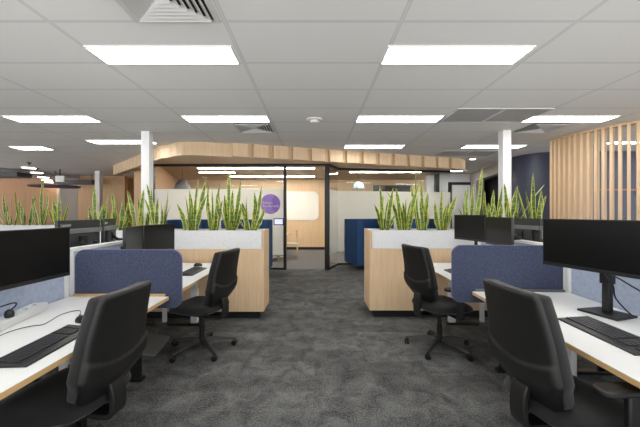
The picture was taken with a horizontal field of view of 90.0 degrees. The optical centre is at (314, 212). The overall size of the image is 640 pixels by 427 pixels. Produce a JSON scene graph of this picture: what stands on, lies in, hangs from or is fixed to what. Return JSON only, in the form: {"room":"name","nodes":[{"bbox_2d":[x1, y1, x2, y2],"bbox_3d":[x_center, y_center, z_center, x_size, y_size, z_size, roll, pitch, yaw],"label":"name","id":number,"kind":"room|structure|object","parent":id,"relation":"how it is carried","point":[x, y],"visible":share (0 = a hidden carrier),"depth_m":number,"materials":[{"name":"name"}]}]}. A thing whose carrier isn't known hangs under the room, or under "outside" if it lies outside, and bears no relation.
{"room":"open-plan office","nodes":[
{"label":"open-plan office","id":0,"kind":"room"},
{"bbox_2d":[0,227,69,290],"bbox_3d":[-1.777,0.260,1.907,0.180,0.326,0.562,0,0,4],"label":"monitor","id":1,"kind":"object","parent":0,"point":[27,256],"visible":1,"depth_m":1.92,"materials":[{"name":"grey"}]},
{"bbox_2d":[0,179,77,224],"bbox_3d":[-10.650,0.045,12.050,4.700,2.700,1.500,0,0,0],"label":"wall","id":2,"kind":"structure","parent":0,"point":[9,188],"depth_m":11.30,"materials":[{"name":"brown wood"}]},
{"bbox_2d":[0,168,78,178],"bbox_3d":[-10.650,-1.254,9.400,4.700,0.098,3.800,0,0,0],"label":"ceiling","id":3,"kind":"structure","parent":0,"point":[34,175],"depth_m":10.56,"materials":[{"name":"grey paint"}]},
{"bbox_2d":[0,172,31,177],"bbox_3d":[-9.450,-1.133,9.600,1.500,0.130,0.500,0,0,0],"label":"air duct","id":4,"kind":"object","parent":3,"relation":"attached to","point":[2,174],"visible":1,"depth_m":9.38,"materials":[{"name":"grey"}]},
{"bbox_2d":[78,176,127,226],"bbox_3d":[-7.525,0.045,11.400,1.650,2.700,0.200,0,0,0],"label":"wall","id":5,"kind":"structure","parent":0,"point":[119,190],"depth_m":11.30,"materials":[{"name":"brown wood"}]},
{"bbox_2d":[128,178,181,226],"bbox_3d":[-6.350,0.045,12.150,2.700,2.700,0.100,0,0,0],"label":"wall","id":6,"kind":"structure","parent":0,"point":[130,180],"depth_m":12.10,"materials":[{"name":"brown wood"}]},
{"bbox_2d":[134,167,177,225],"bbox_3d":[-4.887,0.045,9.999,0.593,2.700,4.489,0,0,-16],"label":"wall","id":7,"kind":"structure","parent":0,"point":[164,180],"depth_m":8.44,"materials":[{"name":"brown wood"}]},
{"bbox_2d":[154,164,282,269],"bbox_3d":[-2.365,0.090,7.935,3.331,2.610,0.050,0,0,1],"label":"window","id":8,"kind":"structure","parent":7,"relation":"in","point":[175,196],"depth_m":7.92,"materials":[{"name":"white glass"}]},
{"bbox_2d":[261,194,279,213],"bbox_3d":[-1.085,-0.222,7.871,0.490,0.490,0.008,0,0,0],"label":"room sign","id":9,"kind":"object","parent":8,"relation":"attached to","point":[270,203],"visible":0.98,"depth_m":7.87,"materials":[{"name":"purple plastic"}]},
{"bbox_2d":[113,142,464,174],"bbox_3d":[-1.047,-1.181,7.143,9.360,0.248,2.837,0,0,6],"label":"ceiling bulkhead","id":10,"kind":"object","parent":7,"relation":"attached to","point":[178,149],"depth_m":6.47,"materials":[{"name":"brown wood"}]},
{"bbox_2d":[128,157,460,171],"bbox_3d":[-0.755,-1.183,7.620,9.611,0.244,3.260,0,0,0],"label":"trim","id":11,"kind":"structure","parent":7,"relation":"attached to","point":[179,160],"depth_m":7.45,"materials":[{"name":"brown wood"}]},
{"bbox_2d":[185,180,424,246],"bbox_3d":[-0.500,0.045,12.275,9.600,2.700,0.150,0,0,0],"label":"wall","id":12,"kind":"structure","parent":0,"point":[311,233],"depth_m":12.20,"materials":[{"name":"brown wood"}]},
{"bbox_2d":[287,191,318,219],"bbox_3d":[-1.220,-0.275,12.180,2.760,1.100,0.020,0,0,0],"label":"whiteboard","id":13,"kind":"object","parent":12,"relation":"attached to","point":[301,205],"visible":0.48,"depth_m":12.17,"materials":[{"name":"white"}]},
{"bbox_2d":[287,247,324,249],"bbox_3d":[-0.500,1.345,12.185,9.600,0.100,0.030,0,0,0],"label":"baseboard","id":14,"kind":"structure","parent":12,"relation":"attached to","point":[288,248],"depth_m":12.17,"materials":[{"name":"black"}]},
{"bbox_2d":[373,185,411,191],"bbox_3d":[2.950,-0.775,12.109,1.440,0.540,0.082,0,0,0],"label":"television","id":15,"kind":"object","parent":12,"relation":"attached to","point":[400,188],"visible":0.42,"depth_m":12.07,"materials":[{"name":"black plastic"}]},
{"bbox_2d":[5,250,624,426],"bbox_3d":[-1.500,1.443,6.200,23.000,0.104,15.600,0,0,0],"label":"floor","id":16,"kind":"structure","parent":0,"point":[316,355],"depth_m":2.83,"materials":[{"name":"grey carpet"}]},
{"bbox_2d":[0,225,54,230],"bbox_3d":[-6.375,0.811,6.200,3.650,1.168,0.404,0,0,0],"label":"planter box","id":17,"kind":"object","parent":16,"relation":"on","point":[2,227],"visible":0.02,"depth_m":6.00,"materials":[{"name":"white"}]},
{"bbox_2d":[0,195,18,224],"bbox_3d":[-5.918,-0.051,6.203,0.372,0.634,0.123,0,0,0],"label":"snake plant","id":18,"kind":"object","parent":17,"relation":"on","point":[5,209],"visible":0.91,"depth_m":6.20,"materials":[{"name":"green plant"}]},
{"bbox_2d":[15,193,35,224],"bbox_3d":[-5.629,-0.077,6.234,0.343,0.680,0.235,0,0,27],"label":"snake plant","id":19,"kind":"object","parent":17,"relation":"on","point":[21,216],"visible":0.92,"depth_m":6.20,"materials":[{"name":"green plant"}]},
{"bbox_2d":[32,178,48,224],"bbox_3d":[-5.296,-0.208,6.173,0.259,0.941,0.308,0,0,-39],"label":"snake plant","id":20,"kind":"object","parent":17,"relation":"on","point":[43,215],"visible":0.95,"depth_m":6.22,"materials":[{"name":"green plant"}]},
{"bbox_2d":[49,193,68,224],"bbox_3d":[-4.936,-0.078,6.191,0.285,0.678,0.206,0,0,17],"label":"snake plant","id":21,"kind":"object","parent":17,"relation":"on","point":[54,216],"visible":0.75,"depth_m":6.20,"materials":[{"name":"green plant"}]},
{"bbox_2d":[0,275,68,370],"bbox_3d":[-1.919,0.835,1.665,0.053,1.120,1.610,0,0,0],"label":"screen","id":22,"kind":"object","parent":16,"relation":"on","point":[56,289],"visible":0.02,"depth_m":2.19,"materials":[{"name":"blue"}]},
{"bbox_2d":[0,280,151,426],"bbox_3d":[-1.283,0.889,1.683,0.704,1.012,0.678,0,0,5],"label":"office chair","id":23,"kind":"object","parent":16,"relation":"on","point":[112,335],"visible":1,"depth_m":1.53,"materials":[{"name":"black fabric"}]},
{"bbox_2d":[66,281,144,403],"bbox_3d":[-1.064,0.660,1.661,0.233,0.548,0.465,0,0,5],"label":"backrest cushion","id":24,"kind":"object","parent":23,"relation":"on","point":[110,339],"depth_m":1.53,"materials":[{"name":"black fabric"}]},
{"bbox_2d":[0,297,168,426],"bbox_3d":[-1.508,1.020,1.665,0.765,0.750,1.610,0,0,0],"label":"desk","id":25,"kind":"object","parent":16,"relation":"on","point":[12,380],"visible":0.34,"depth_m":1.69,"materials":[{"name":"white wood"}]},
{"bbox_2d":[0,302,47,331],"bbox_3d":[-1.767,0.622,1.830,0.090,0.046,0.660,0,0,-13],"label":"box","id":26,"kind":"object","parent":25,"relation":"on","point":[23,313],"visible":1,"depth_m":1.94,"materials":[{"name":"white plastic"}]},
{"bbox_2d":[0,302,16,317],"bbox_3d":[-1.756,0.559,1.610,0.049,0.079,0.540,0,0,0],"label":"plug","id":27,"kind":"object","parent":26,"relation":"in","point":[8,313],"visible":1,"depth_m":1.83,"materials":[{"name":"black plastic"}]},
{"bbox_2d":[0,324,79,367],"bbox_3d":[-1.290,0.631,1.560,0.153,0.027,0.460,0,0,-3],"label":"keyboard","id":28,"kind":"object","parent":25,"relation":"on","point":[25,356],"visible":0.94,"depth_m":1.48,"materials":[{"name":"black plastic"}]},
{"bbox_2d":[73,249,182,307],"bbox_3d":[-1.450,0.513,2.455,0.834,0.457,0.111,0,0,0],"label":"divider","id":29,"kind":"object","parent":25,"relation":"attached to","point":[98,272],"visible":0.74,"depth_m":2.49,"materials":[{"name":"blue fabric"}]},
{"bbox_2d":[32,322,153,381],"bbox_3d":[-2.333,1.020,3.330,0.765,0.750,1.600,0,0,0],"label":"desk","id":30,"kind":"object","parent":16,"relation":"on","point":[147,323],"visible":0.05,"depth_m":2.69,"materials":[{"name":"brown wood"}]},
{"bbox_2d":[55,219,101,247],"bbox_3d":[-2.248,0.357,3.185,0.215,0.575,0.570,0,0,0],"label":"monitor","id":31,"kind":"object","parent":30,"relation":"on","point":[82,232],"visible":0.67,"depth_m":3.17,"materials":[{"name":"grey"}]},
{"bbox_2d":[101,218,122,242],"bbox_3d":[-2.329,0.355,3.795,0.215,0.580,0.554,0,0,-20],"label":"monitor","id":32,"kind":"object","parent":30,"relation":"on","point":[108,233],"visible":0.76,"depth_m":3.65,"materials":[{"name":"grey"}]},
{"bbox_2d":[95,171,102,218],"bbox_3d":[-6.725,0.045,9.975,0.150,2.700,0.150,0,0,0],"label":"column","id":33,"kind":"structure","parent":16,"relation":"on","point":[98,174],"depth_m":9.90,"materials":[{"name":"white paint"}]},
{"bbox_2d":[69,240,166,363],"bbox_3d":[-1.919,0.835,3.300,0.053,1.120,1.640,0,0,0],"label":"screen","id":34,"kind":"object","parent":16,"relation":"on","point":[115,244],"visible":0.24,"depth_m":2.62,"materials":[{"name":"white"}]},
{"bbox_2d":[141,131,152,224],"bbox_3d":[-2.696,0.045,5.157,0.132,2.700,0.135,0,0,0],"label":"column","id":35,"kind":"structure","parent":16,"relation":"on","point":[146,136],"depth_m":5.09,"materials":[{"name":"white paint"}]},
{"bbox_2d":[142,333,169,360],"bbox_3d":[-1.698,1.332,3.220,0.335,0.126,0.480,0,0,-8],"label":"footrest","id":36,"kind":"object","parent":16,"relation":"on","point":[155,342],"visible":0.48,"depth_m":3.21,"materials":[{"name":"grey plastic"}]},
{"bbox_2d":[129,263,210,381],"bbox_3d":[-1.508,1.020,3.330,0.765,0.750,1.600,0,0,0],"label":"desk","id":37,"kind":"object","parent":16,"relation":"on","point":[188,281],"visible":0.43,"depth_m":3.30,"materials":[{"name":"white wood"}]},
{"bbox_2d":[120,225,142,248],"bbox_3d":[-1.777,0.386,3.025,0.148,0.518,0.492,0,0,-13],"label":"monitor","id":38,"kind":"object","parent":37,"relation":"on","point":[133,235],"visible":0.48,"depth_m":3.00,"materials":[{"name":"grey"}]},
{"bbox_2d":[143,224,174,248],"bbox_3d":[-1.790,0.386,3.581,0.148,0.518,0.527,0,0,9],"label":"monitor","id":39,"kind":"object","parent":37,"relation":"on","point":[158,236],"visible":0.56,"depth_m":3.56,"materials":[{"name":"grey"}]},
{"bbox_2d":[183,266,206,275],"bbox_3d":[-1.325,0.631,3.500,0.148,0.027,0.440,0,0,0],"label":"keyboard","id":40,"kind":"object","parent":37,"relation":"on","point":[194,270],"visible":0.97,"depth_m":3.46,"materials":[{"name":"black plastic"}]},
{"bbox_2d":[100,229,268,317],"bbox_3d":[-2.107,0.811,4.440,2.885,1.168,0.484,0,0,0],"label":"planter box","id":41,"kind":"object","parent":16,"relation":"on","point":[249,298],"visible":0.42,"depth_m":4.20,"materials":[{"name":"brown wood"}]},
{"bbox_2d":[87,186,108,226],"bbox_3d":[-3.029,-0.058,4.481,0.312,0.644,0.159,0,0,-13],"label":"snake plant","id":42,"kind":"object","parent":41,"relation":"on","point":[102,215],"visible":0.57,"depth_m":4.45,"materials":[{"name":"green plant"}]},
{"bbox_2d":[110,183,130,229],"bbox_3d":[-2.692,-0.118,4.445,0.248,0.758,0.165,0,0,-29],"label":"snake plant","id":43,"kind":"object","parent":41,"relation":"on","point":[123,219],"visible":0.65,"depth_m":4.43,"materials":[{"name":"green plant"}]},
{"bbox_2d":[121,190,153,225],"bbox_3d":[-2.474,-0.069,4.451,0.435,0.668,0.134,0,0,0],"label":"snake plant","id":44,"kind":"object","parent":41,"relation":"on","point":[140,204],"visible":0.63,"depth_m":4.45,"materials":[{"name":"green plant"}]},
{"bbox_2d":[144,185,169,224],"bbox_3d":[-2.170,-0.070,4.420,0.322,0.660,0.161,0,0,0],"label":"snake plant","id":45,"kind":"object","parent":41,"relation":"on","point":[153,212],"visible":0.79,"depth_m":4.38,"materials":[{"name":"green plant"}]},
{"bbox_2d":[177,178,206,229],"bbox_3d":[-1.702,-0.121,4.457,0.401,0.759,0.191,0,0,-14],"label":"snake plant","id":46,"kind":"object","parent":41,"relation":"on","point":[194,216],"visible":0.94,"depth_m":4.44,"materials":[{"name":"green plant"}]},
{"bbox_2d":[206,184,222,229],"bbox_3d":[-1.396,-0.091,4.418,0.239,0.702,0.144,0,0,0],"label":"snake plant","id":47,"kind":"object","parent":41,"relation":"on","point":[212,216],"visible":0.9,"depth_m":4.43,"materials":[{"name":"green plant"}]},
{"bbox_2d":[219,173,241,229],"bbox_3d":[-1.153,-0.166,4.423,0.319,0.856,0.146,0,0,27],"label":"snake plant","id":48,"kind":"object","parent":41,"relation":"on","point":[232,215],"visible":0.93,"depth_m":4.42,"materials":[{"name":"green plant"}]},
{"bbox_2d":[239,185,264,229],"bbox_3d":[-0.863,-0.060,4.441,0.387,0.654,0.140,0,0,0],"label":"snake plant","id":49,"kind":"object","parent":41,"relation":"on","point":[256,221],"visible":0.91,"depth_m":4.40,"materials":[{"name":"green plant"}]},
{"bbox_2d":[166,219,208,228],"bbox_3d":[-2.910,0.775,7.360,0.900,1.240,0.720,0,0,0],"label":"sofa","id":50,"kind":"object","parent":16,"relation":"on","point":[204,222],"visible":0.12,"depth_m":7.36,"materials":[{"name":"blue fabric"}]},
{"bbox_2d":[168,248,239,362],"bbox_3d":[-1.150,0.879,3.270,0.708,1.032,0.676,0,0,14],"label":"office chair","id":51,"kind":"object","parent":16,"relation":"on","point":[222,276],"visible":1,"depth_m":3.12,"materials":[{"name":"black fabric"}]},
{"bbox_2d":[203,248,235,305],"bbox_3d":[-0.939,0.640,3.217,0.233,0.548,0.465,0,0,14],"label":"backrest cushion","id":52,"kind":"object","parent":51,"relation":"on","point":[221,281],"depth_m":3.07,"materials":[{"name":"black fabric"}]},
{"bbox_2d":[221,219,272,270],"bbox_3d":[-1.530,0.775,7.360,1.040,1.240,0.720,0,0,0],"label":"sofa","id":53,"kind":"object","parent":16,"relation":"on","point":[266,223],"visible":0.19,"depth_m":7.35,"materials":[{"name":"blue fabric"}]},
{"bbox_2d":[283,164,329,269],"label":"door","id":54,"kind":"structure","parent":16,"relation":"on","point":[327,166],"depth_m":7.83,"materials":[{"name":"black metal"}]},
{"bbox_2d":[344,219,393,270],"bbox_3d":[1.373,0.775,8.168,0.980,1.240,0.860,0,0,-16],"label":"sofa","id":55,"kind":"object","parent":16,"relation":"on","point":[353,228],"visible":0.52,"depth_m":7.90,"materials":[{"name":"blue fabric"}]},
{"bbox_2d":[330,164,450,268],"bbox_3d":[2.026,0.090,8.826,3.788,2.610,0.612,0,0,-20],"label":"glass partition","id":56,"kind":"structure","parent":16,"relation":"on","point":[343,204],"depth_m":8.72,"materials":[{"name":"white glass"}]},
{"bbox_2d":[399,219,439,228],"bbox_3d":[2.745,0.775,8.157,0.950,1.240,0.720,0,0,-10],"label":"sofa","id":57,"kind":"object","parent":16,"relation":"on","point":[431,225],"visible":0.06,"depth_m":8.23,"materials":[{"name":"blue fabric"}]},
{"bbox_2d":[364,228,487,316],"bbox_3d":[2.243,0.811,4.490,3.015,1.168,0.484,0,0,0],"label":"planter box","id":58,"kind":"object","parent":16,"relation":"on","point":[387,293],"visible":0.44,"depth_m":4.25,"materials":[{"name":"brown wood"}]},
{"bbox_2d":[374,188,394,229],"bbox_3d":[0.989,-0.060,4.467,0.278,0.640,0.189,0,0,0],"label":"snake plant","id":59,"kind":"object","parent":58,"relation":"on","point":[380,216],"visible":0.95,"depth_m":4.48,"materials":[{"name":"green plant"}]},
{"bbox_2d":[388,185,418,229],"bbox_3d":[1.243,-0.066,4.481,0.411,0.652,0.167,0,0,26],"label":"snake plant","id":60,"kind":"object","parent":58,"relation":"on","point":[405,219],"visible":0.93,"depth_m":4.44,"materials":[{"name":"green plant"}]},
{"bbox_2d":[410,171,428,229],"bbox_3d":[1.485,-0.208,4.460,0.268,0.942,0.164,0,0,0],"label":"snake plant","id":61,"kind":"object","parent":58,"relation":"on","point":[423,223],"visible":0.94,"depth_m":4.45,"materials":[{"name":"green plant"}]},
{"bbox_2d":[434,192,457,229],"bbox_3d":[1.827,-0.029,4.444,0.360,0.585,0.163,0,0,8],"label":"snake plant","id":62,"kind":"object","parent":58,"relation":"on","point":[445,217],"visible":0.94,"depth_m":4.45,"materials":[{"name":"green plant"}]},
{"bbox_2d":[458,168,482,214],"bbox_3d":[2.264,-0.191,4.503,0.409,0.912,0.164,0,0,0],"label":"snake plant","id":63,"kind":"object","parent":58,"relation":"on","point":[465,204],"visible":0.48,"depth_m":4.45,"materials":[{"name":"green plant"}]},
{"bbox_2d":[483,185,502,216],"bbox_3d":[2.486,-0.066,4.457,0.254,0.657,0.194,0,0,24],"label":"snake plant","id":64,"kind":"object","parent":58,"relation":"on","point":[491,212],"visible":0.57,"depth_m":4.49,"materials":[{"name":"green plant"}]},
{"bbox_2d":[504,184,544,217],"bbox_3d":[2.931,-0.079,4.441,0.604,0.677,0.174,0,0,0],"label":"snake plant","id":65,"kind":"object","parent":58,"relation":"on","point":[513,212],"visible":0.64,"depth_m":4.47,"materials":[{"name":"green plant"}]},
{"bbox_2d":[518,173,545,218],"bbox_3d":[3.086,-0.157,4.494,0.384,0.838,0.166,0,0,7],"label":"snake plant","id":66,"kind":"object","parent":58,"relation":"in","point":[539,214],"visible":0.65,"depth_m":4.46,"materials":[{"name":"green plant"}]},
{"bbox_2d":[401,244,473,361],"bbox_3d":[1.291,0.859,3.300,0.710,1.072,0.678,0,0,-15],"label":"office chair","id":67,"kind":"object","parent":16,"relation":"on","point":[419,271],"visible":0.98,"depth_m":3.15,"materials":[{"name":"black fabric"}]},
{"bbox_2d":[407,244,438,301],"bbox_3d":[1.080,0.600,3.244,0.233,0.548,0.465,0,0,-15],"label":"backrest cushion","id":68,"kind":"object","parent":67,"relation":"on","point":[421,276],"depth_m":3.10,"materials":[{"name":"black fabric"}]},
{"bbox_2d":[433,263,505,372],"bbox_3d":[1.709,1.020,3.413,0.765,0.750,1.480,0,0,2],"label":"desk","id":69,"kind":"object","parent":16,"relation":"on","point":[439,268],"visible":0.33,"depth_m":3.93,"materials":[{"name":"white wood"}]},
{"bbox_2d":[454,215,486,244],"bbox_3d":[1.897,0.334,3.811,0.148,0.622,0.493,0,0,-16],"label":"monitor","id":70,"kind":"object","parent":69,"relation":"on","point":[466,227],"visible":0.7,"depth_m":3.77,"materials":[{"name":"grey"}]},
{"bbox_2d":[486,217,521,244],"bbox_3d":[1.953,0.344,3.283,0.148,0.602,0.490,0,0,2],"label":"monitor","id":71,"kind":"object","parent":69,"relation":"on","point":[499,230],"visible":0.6,"depth_m":3.23,"materials":[{"name":"grey"}]},
{"bbox_2d":[498,130,510,216],"bbox_3d":[3.023,0.045,5.088,0.132,2.700,0.135,0,0,0],"label":"column","id":72,"kind":"structure","parent":16,"relation":"on","point":[504,136],"depth_m":5.02,"materials":[{"name":"white paint"}]},
{"bbox_2d":[479,240,566,321],"bbox_3d":[2.120,0.835,3.377,0.054,1.120,1.500,0,0,2],"label":"screen","id":73,"kind":"object","parent":16,"relation":"on","point":[516,242],"visible":0.17,"depth_m":3.20,"materials":[{"name":"white"}]},
{"bbox_2d":[472,292,639,388],"bbox_3d":[1.647,1.020,1.809,0.765,0.750,1.610,0,0,2],"label":"desk","id":74,"kind":"object","parent":16,"relation":"on","point":[621,363],"visible":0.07,"depth_m":1.63,"materials":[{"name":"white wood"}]},
{"bbox_2d":[451,245,564,302],"bbox_3d":[1.588,0.504,2.602,0.899,0.476,0.111,0,0,2],"label":"divider","id":75,"kind":"object","parent":74,"relation":"attached to","point":[519,266],"visible":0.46,"depth_m":2.64,"materials":[{"name":"blue fabric"}]},
{"bbox_2d":[543,219,639,320],"bbox_3d":[1.822,0.343,2.026,0.280,0.605,0.560,0,0,-16],"label":"monitor","id":76,"kind":"object","parent":74,"relation":"on","point":[609,247],"visible":0.98,"depth_m":1.97,"materials":[{"name":"grey plastic"}]},
{"bbox_2d":[558,316,639,355],"bbox_3d":[1.550,0.631,1.688,0.183,0.027,0.500,0,0,3],"label":"keyboard","id":77,"kind":"object","parent":74,"relation":"on","point":[626,341],"visible":1,"depth_m":1.67,"materials":[{"name":"black plastic"}]},
{"bbox_2d":[483,278,639,426],"bbox_3d":[1.268,0.874,1.600,0.695,1.042,0.679,0,0,-5],"label":"office chair","id":78,"kind":"object","parent":16,"relation":"on","point":[525,335],"visible":1,"depth_m":1.45,"materials":[{"name":"black fabric"}]},
{"bbox_2d":[491,279,574,409],"bbox_3d":[1.054,0.630,1.581,0.233,0.548,0.465,0,0,-5],"label":"backrest cushion","id":79,"kind":"object","parent":78,"relation":"on","point":[528,342],"depth_m":1.45,"materials":[{"name":"black fabric"}]},
{"bbox_2d":[549,120,639,219],"bbox_3d":[4.685,0.045,4.759,0.454,2.699,2.212,0,0,-31],"label":"screen","id":80,"kind":"object","parent":16,"relation":"on","point":[568,152],"visible":0.59,"depth_m":5.05,"materials":[{"name":"brown wood"}]},
{"bbox_2d":[577,365,613,374],"bbox_3d":[2.533,1.020,3.381,0.765,0.750,1.480,0,0,2],"label":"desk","id":81,"kind":"object","parent":16,"relation":"on","point":[599,370],"visible":0.08,"depth_m":2.76,"materials":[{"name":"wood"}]},
{"bbox_2d":[514,218,541,241],"bbox_3d":[2.378,0.354,3.793,0.215,0.582,0.562,0,0,-4],"label":"monitor","id":82,"kind":"object","parent":81,"relation":"on","point":[528,229],"visible":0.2,"depth_m":3.67,"materials":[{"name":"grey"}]},
{"bbox_2d":[567,268,639,376],"bbox_3d":[2.059,0.835,1.803,0.054,1.120,1.630,0,0,2],"label":"screen","id":83,"kind":"object","parent":16,"relation":"on","point":[581,283],"visible":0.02,"depth_m":2.35,"materials":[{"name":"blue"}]},
{"bbox_2d":[0,0,639,179],"bbox_3d":[-1.500,-1.337,6.200,23.000,0.135,15.600,0,0,0],"label":"ceiling","id":84,"kind":"structure","parent":0,"point":[300,60],"depth_m":3.13,"materials":[{"name":"tile"}]},
{"bbox_2d":[8,146,54,149],"bbox_3d":[-5.650,-1.298,6.400,0.644,0.013,0.324,0,0,0],"label":"recessed light","id":85,"kind":"object","parent":84,"relation":"in","point":[16,147],"visible":1,"depth_m":6.36,"materials":[{"name":"white"}]},
{"bbox_2d":[13,147,51,149],"bbox_3d":[-5.650,-1.298,6.400,0.620,0.007,0.300,0,0,0],"label":"diffuser","id":86,"kind":"object","parent":85,"relation":"attached to","point":[22,148],"depth_m":6.42,"materials":[{"name":"white"}]},
{"bbox_2d":[1,115,101,121],"bbox_3d":[-3.610,-1.298,4.420,1.154,0.013,0.296,0,0,0],"label":"recessed light","id":87,"kind":"object","parent":84,"relation":"in","point":[20,118],"visible":1,"depth_m":4.38,"materials":[{"name":"white"}]},
{"bbox_2d":[27,184,80,188],"bbox_3d":[-8.028,-1.055,9.900,1.300,0.501,1.300,0,0,0],"label":"disc","id":88,"kind":"object","parent":84,"relation":"hanging from","point":[30,185],"visible":0.93,"depth_m":9.71,"materials":[{"name":"black"}]},
{"bbox_2d":[53,175,94,184],"bbox_3d":[-8.080,-1.142,10.900,1.300,0.326,0.400,0,0,0],"label":"air duct","id":89,"kind":"object","parent":84,"relation":"attached to","point":[67,182],"visible":0.69,"depth_m":10.70,"materials":[{"name":"grey"}]},
{"bbox_2d":[85,140,157,143],"bbox_3d":[-3.510,-1.298,5.840,1.154,0.013,0.296,0,0,0],"label":"recessed light","id":90,"kind":"object","parent":84,"relation":"in","point":[91,141],"visible":0.83,"depth_m":5.79,"materials":[{"name":"white"}]},
{"bbox_2d":[90,141,155,143],"bbox_3d":[-3.510,-1.298,5.840,1.130,0.007,0.272,0,0,0],"label":"diffuser","id":91,"kind":"object","parent":90,"relation":"attached to","point":[96,142],"depth_m":5.88,"materials":[{"name":"white"}]},
{"bbox_2d":[83,45,239,64],"bbox_3d":[-1.225,-1.298,2.640,1.154,0.013,0.296,0,0,0],"label":"recessed light","id":92,"kind":"object","parent":84,"relation":"in","point":[109,54],"visible":1,"depth_m":2.62,"materials":[{"name":"white"}]},
{"bbox_2d":[115,0,220,22],"bbox_3d":[-0.930,-1.292,1.900,0.580,0.025,0.580,0,0,0],"label":"ceiling vent","id":93,"kind":"object","parent":84,"relation":"in","point":[140,11],"visible":1,"depth_m":2.05,"materials":[{"name":"white"}]},
{"bbox_2d":[174,171,190,188],"bbox_3d":[-3.960,-0.978,9.600,0.480,0.575,0.480,0,0,0],"label":"pendant lamp","id":94,"kind":"object","parent":84,"relation":"hanging from","point":[182,184],"visible":0.94,"depth_m":9.44,"materials":[{"name":"grey"}]},
{"bbox_2d":[181,115,269,121],"bbox_3d":[-1.210,-1.298,4.420,1.154,0.013,0.296,0,0,0],"label":"recessed light","id":95,"kind":"object","parent":84,"relation":"in","point":[190,118],"visible":1,"depth_m":4.38,"materials":[{"name":"white"}]},
{"bbox_2d":[230,122,274,132],"bbox_3d":[-0.920,-1.292,4.870,0.580,0.025,0.580,0,0,0],"label":"ceiling vent","id":96,"kind":"object","parent":84,"relation":"in","point":[243,127],"visible":1,"depth_m":4.82,"materials":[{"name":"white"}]},
{"bbox_2d":[198,168,314,168],"bbox_3d":[-1.650,-1.264,9.080,3.320,0.012,0.120,0,0,0],"label":"recessed light","id":97,"kind":"object","parent":84,"relation":"in","point":[198,168],"visible":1,"depth_m":9.05,"materials":[{"name":"white"}]},
{"bbox_2d":[344,145,404,147],"bbox_3d":[1.160,-1.298,6.260,1.154,0.013,0.296,0,0,0],"label":"recessed light","id":98,"kind":"object","parent":84,"relation":"in","point":[345,146],"visible":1,"depth_m":6.23,"materials":[{"name":"white"}]},
{"bbox_2d":[355,115,444,121],"bbox_3d":[1.160,-1.298,4.420,1.154,0.013,0.296,0,0,0],"label":"recessed light","id":99,"kind":"object","parent":84,"relation":"in","point":[361,118],"visible":1,"depth_m":4.38,"materials":[{"name":"white"}]},
{"bbox_2d":[433,151,470,155],"bbox_3d":[3.000,-1.300,7.000,0.600,0.010,0.600,0,0,0],"label":"ceiling vent","id":100,"kind":"object","parent":84,"relation":"in","point":[443,153],"visible":1,"depth_m":6.99,"materials":[{"name":"grey"}]},
{"bbox_2d":[380,45,535,64],"bbox_3d":[1.150,-1.298,2.640,1.154,0.013,0.296,0,0,0],"label":"recessed light","id":101,"kind":"object","parent":84,"relation":"in","point":[394,54],"visible":1,"depth_m":2.62,"materials":[{"name":"white"}]},
{"bbox_2d":[440,108,506,122],"bbox_3d":[2.090,-1.300,4.280,0.600,0.010,0.600,0,0,0],"label":"ceiling vent","id":102,"kind":"object","parent":84,"relation":"in","point":[460,115],"visible":1,"depth_m":4.26,"materials":[{"name":"grey"}]},
{"bbox_2d":[461,151,497,155],"bbox_3d":[3.620,-1.300,7.000,0.600,0.010,0.600,0,0,0],"label":"ceiling vent","id":103,"kind":"object","parent":84,"relation":"in","point":[472,153],"visible":0.76,"depth_m":6.99,"materials":[{"name":"grey"}]},
{"bbox_2d":[461,145,526,147],"bbox_3d":[3.490,-1.298,6.260,1.154,0.013,0.296,0,0,0],"label":"recessed light","id":104,"kind":"object","parent":84,"relation":"in","point":[465,146],"visible":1,"depth_m":6.23,"materials":[{"name":"white"}]},
{"bbox_2d":[482,108,554,122],"bbox_3d":[2.690,-1.300,4.280,0.600,0.010,0.600,0,0,0],"label":"ceiling vent","id":105,"kind":"object","parent":84,"relation":"in","point":[510,115],"visible":0.99,"depth_m":4.22,"materials":[{"name":"grey"}]},
{"bbox_2d":[511,122,574,132],"bbox_3d":[3.450,-1.292,4.880,0.580,0.025,0.580,0,0,0],"label":"ceiling vent","id":106,"kind":"object","parent":84,"relation":"in","point":[536,127],"visible":0.98,"depth_m":4.80,"materials":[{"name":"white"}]},
{"bbox_2d":[521,115,620,121],"bbox_3d":[3.510,-1.298,4.420,1.154,0.013,0.296,0,0,0],"label":"recessed light","id":107,"kind":"object","parent":84,"relation":"in","point":[542,118],"visible":1,"depth_m":4.38,"materials":[{"name":"white"}]},
{"bbox_2d":[425,174,469,191],"bbox_3d":[6.380,0.045,10.775,5.240,2.700,0.150,0,0,0],"label":"wall","id":108,"kind":"structure","parent":0,"point":[444,179],"depth_m":10.70,"materials":[{"name":"white"}]},
{"bbox_2d":[448,182,470,228],"bbox_3d":[4.880,0.185,10.650,0.840,2.420,0.100,0,0,0],"label":"door","id":109,"kind":"structure","parent":108,"relation":"in","point":[454,188],"depth_m":10.66,"materials":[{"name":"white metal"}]},
{"bbox_2d":[470,157,511,214],"bbox_3d":[5.021,0.045,9.101,0.254,2.700,3.302,0,0,11],"label":"wall","id":110,"kind":"structure","parent":0,"point":[491,171],"depth_m":10.00,"materials":[{"name":"grey paint"}]},
{"bbox_2d":[484,176,497,211],"bbox_3d":[5.550,0.045,9.000,0.100,2.700,3.400,0,0,0],"label":"wall","id":111,"kind":"structure","parent":0,"point":[491,184],"depth_m":10.00,"materials":[{"name":"black"}]},
{"bbox_2d":[512,151,635,218],"bbox_3d":[7.035,0.045,6.899,4.932,2.700,0.677,0,0,7],"label":"wall","id":112,"kind":"structure","parent":0,"point":[523,166],"depth_m":6.99,"materials":[{"name":"paint"}]},
{"bbox_2d":[586,158,635,219],"bbox_3d":[7.020,0.095,6.630,3.760,2.440,0.220,0,0,0],"label":"window","id":113,"kind":"structure","parent":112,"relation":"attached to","point":[624,160],"depth_m":6.57,"materials":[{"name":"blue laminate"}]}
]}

